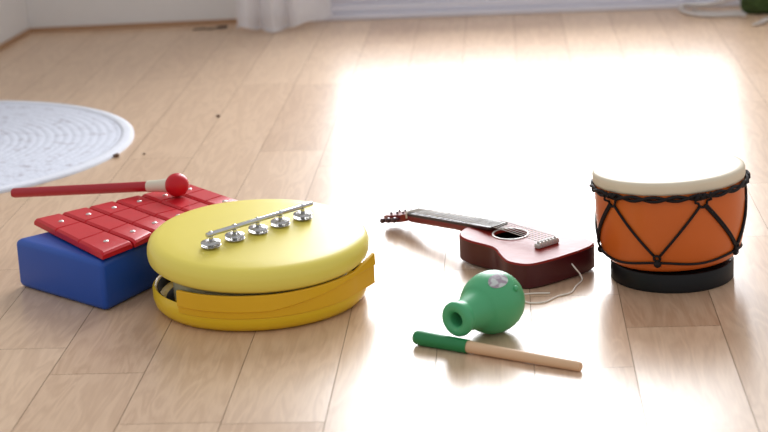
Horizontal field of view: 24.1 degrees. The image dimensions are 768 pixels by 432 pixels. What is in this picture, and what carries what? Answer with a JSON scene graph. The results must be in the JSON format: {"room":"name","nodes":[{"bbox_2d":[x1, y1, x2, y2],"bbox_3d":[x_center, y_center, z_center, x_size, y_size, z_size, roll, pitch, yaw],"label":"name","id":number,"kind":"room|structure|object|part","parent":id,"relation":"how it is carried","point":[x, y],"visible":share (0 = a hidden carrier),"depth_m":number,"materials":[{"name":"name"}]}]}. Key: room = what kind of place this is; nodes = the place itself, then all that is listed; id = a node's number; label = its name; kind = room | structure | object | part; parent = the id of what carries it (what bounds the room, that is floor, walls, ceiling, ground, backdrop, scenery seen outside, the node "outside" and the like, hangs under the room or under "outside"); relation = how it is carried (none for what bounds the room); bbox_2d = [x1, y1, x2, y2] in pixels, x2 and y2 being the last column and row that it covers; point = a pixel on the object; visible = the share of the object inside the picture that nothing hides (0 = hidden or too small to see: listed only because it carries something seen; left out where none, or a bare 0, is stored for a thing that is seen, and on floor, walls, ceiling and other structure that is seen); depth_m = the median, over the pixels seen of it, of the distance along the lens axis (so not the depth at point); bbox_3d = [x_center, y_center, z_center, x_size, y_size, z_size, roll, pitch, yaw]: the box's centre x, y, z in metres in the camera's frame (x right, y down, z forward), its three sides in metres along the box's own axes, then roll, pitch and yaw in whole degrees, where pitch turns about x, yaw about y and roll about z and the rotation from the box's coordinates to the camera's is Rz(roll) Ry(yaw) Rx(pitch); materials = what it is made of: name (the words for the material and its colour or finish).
{"room":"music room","nodes":[
{"label":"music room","id":0,"kind":"room"},
{"bbox_2d":[0,0,28,43],"bbox_3d":[-1.259,-1.474,3.286,0.915,2.402,0.369,-2,16,4],"label":"wall","id":1,"kind":"structure","parent":0,"point":[13,13],"depth_m":3.64,"materials":[{"name":"white paint"}]},
{"bbox_2d":[0,29,31,50],"bbox_3d":[-0.758,-0.336,3.570,0.008,0.010,0.347,0,16,8],"label":"baseboard","id":2,"kind":"structure","parent":1,"relation":"attached to","point":[5,44],"depth_m":3.64,"materials":[{"name":"brown wood"}]},
{"bbox_2d":[26,0,236,27],"bbox_3d":[0.547,-1.593,3.399,2.692,2.402,0.155,-2,16,4],"label":"wall","id":3,"kind":"structure","parent":0,"point":[41,13],"depth_m":3.73,"materials":[{"name":"white paint"}]},
{"bbox_2d":[28,18,236,32],"bbox_3d":[-0.448,-0.398,3.736,0.581,0.010,0.008,-3,16,1],"label":"baseboard","id":4,"kind":"structure","parent":3,"relation":"attached to","point":[215,21],"depth_m":3.73,"materials":[{"name":"brown wood"}]},
{"bbox_2d":[313,0,739,21],"bbox_3d":[0.263,-1.392,3.468,0.910,2.000,0.128,-2,16,4],"label":"window","id":5,"kind":"structure","parent":3,"relation":"in","point":[341,10],"depth_m":3.69,"materials":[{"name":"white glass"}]},
{"bbox_2d":[236,0,331,32],"bbox_3d":[-0.238,-1.299,3.366,0.204,1.916,0.076,-7,16,-14],"label":"curtain","id":6,"kind":"object","parent":5,"relation":"hanging from","point":[272,16],"visible":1,"depth_m":3.60,"materials":[{"name":"white fabric"}]},
{"bbox_2d":[0,6,767,431],"bbox_3d":[-0.003,0.052,2.094,3.700,0.002,3.590,-2,16,4],"label":"floor","id":7,"kind":"structure","parent":0,"point":[512,116],"depth_m":2.36,"materials":[{"name":"brown wood"}]},
{"bbox_2d":[0,100,133,193],"bbox_3d":[-0.727,-0.101,2.743,0.688,0.005,0.688,-2,16,4],"label":"round rug","id":8,"kind":"object","parent":7,"relation":"on","point":[41,142],"visible":1,"depth_m":2.75,"materials":[{"name":"fabric"}]},
{"bbox_2d":[17,184,237,308],"bbox_3d":[-0.284,0.029,2.094,0.179,0.070,0.254,12,21,41],"label":"xylophone","id":9,"kind":"object","parent":7,"relation":"on","point":[96,255],"visible":0.82,"depth_m":2.02,"materials":[{"name":"blue plastic"}]},
{"bbox_2d":[11,173,188,197],"bbox_3d":[-0.345,-0.037,2.188,0.246,0.043,0.029,4,17,23],"label":"mallet","id":10,"kind":"object","parent":9,"relation":"on","point":[176,184],"visible":1,"depth_m":2.17,"materials":[{"name":"red paint"}]},
{"bbox_3d":[-0.371,-0.032,2.196,0.193,0.031,0.012,4,17,21],"label":"handle","id":11,"kind":"part","parent":10,"relation":"part of","materials":[{"name":"red paint"}]},
{"bbox_2d":[193,25,227,29],"bbox_3d":[-0.355,-0.385,3.678,0.072,0.006,0.015,-3,16,1],"label":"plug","id":12,"kind":"object","parent":7,"relation":"on","point":[223,26],"visible":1,"depth_m":3.67,"materials":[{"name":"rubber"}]},
{"bbox_2d":[147,199,374,330],"bbox_3d":[-0.133,0.044,1.962,0.248,0.098,0.241,-2,16,4],"label":"castanet","id":13,"kind":"object","parent":7,"relation":"on","point":[255,264],"visible":1,"depth_m":1.89,"materials":[{"name":"yellow plastic"}]},
{"bbox_3d":[-0.183,0.025,1.902,0.005,0.019,0.007,-16,21,-39],"label":"post","id":14,"kind":"part","parent":13,"relation":"part of","materials":[{"name":"silver metal"}]},
{"bbox_3d":[-0.159,0.018,1.921,0.005,0.019,0.007,-16,21,-39],"label":"post","id":15,"kind":"part","parent":13,"relation":"part of","materials":[{"name":"silver metal"}]},
{"bbox_3d":[-0.136,0.010,1.941,0.005,0.019,0.007,-16,21,-39],"label":"post","id":16,"kind":"part","parent":13,"relation":"part of","materials":[{"name":"silver metal"}]},
{"bbox_3d":[-0.133,0.003,1.942,0.144,0.009,0.005,-16,21,-39],"label":"jingle rail","id":17,"kind":"part","parent":13,"relation":"part of","materials":[{"name":"silver metal"}]},
{"bbox_3d":[-0.113,0.003,1.960,0.005,0.019,0.007,-16,21,-39],"label":"post","id":18,"kind":"part","parent":13,"relation":"part of","materials":[{"name":"silver metal"}]},
{"bbox_3d":[-0.089,-0.005,1.980,0.005,0.019,0.007,-16,21,-39],"label":"post","id":19,"kind":"part","parent":13,"relation":"part of","materials":[{"name":"silver metal"}]},
{"bbox_2d":[442,270,524,336],"bbox_3d":[0.098,0.090,1.821,0.098,0.064,0.065,-14,19,-34],"label":"shaker","id":20,"kind":"object","parent":7,"relation":"on","point":[491,301],"visible":1,"depth_m":1.80,"materials":[{"name":"green plastic"}]},
{"bbox_2d":[380,208,594,303],"bbox_3d":[0.128,0.024,2.092,0.129,0.041,0.371,-10,18,-25],"label":"guitar","id":21,"kind":"object","parent":7,"relation":"on","point":[536,256],"visible":0.96,"depth_m":2.02,"materials":[{"name":"red wood"}]},
{"bbox_3d":[0.186,0.073,1.950,0.098,0.019,0.037,-15,20,-38],"label":"cord","id":22,"kind":"part","parent":21,"relation":"part of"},
{"bbox_2d":[412,330,582,371],"bbox_3d":[0.108,0.132,1.763,0.186,0.016,0.015,7,19,32],"label":"drumstick","id":23,"kind":"object","parent":7,"relation":"on","point":[422,338],"visible":1,"depth_m":1.76,"materials":[{"name":"brown wood"}]},
{"bbox_2d":[589,149,750,292],"bbox_3d":[0.314,0.003,1.977,0.174,0.127,0.173,-2,16,4],"label":"drum","id":24,"kind":"object","parent":7,"relation":"on","point":[668,220],"visible":1,"depth_m":1.92,"materials":[{"name":"orange wood"}]},
{"bbox_2d":[678,0,746,17],"bbox_3d":[0.646,-0.422,3.562,0.148,0.049,0.071,5,18,25],"label":"cable","id":25,"kind":"object","parent":7,"relation":"on","point":[696,13],"visible":1,"depth_m":3.56,"materials":[{"name":"white plastic"}]},
{"bbox_2d":[740,0,767,13],"bbox_3d":[0.750,-0.439,3.563,0.095,0.072,0.078,-2,16,4],"label":"bundle","id":26,"kind":"object","parent":7,"relation":"on","point":[747,6],"visible":1,"depth_m":3.54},
{"bbox_2d":[751,17,767,25],"bbox_3d":[0.725,-0.372,3.449,0.014,0.008,0.082,12,21,41],"label":"cable","id":27,"kind":"object","parent":7,"relation":"on","point":[764,20],"visible":1,"depth_m":3.44,"materials":[{"name":"white plastic"}]}
]}

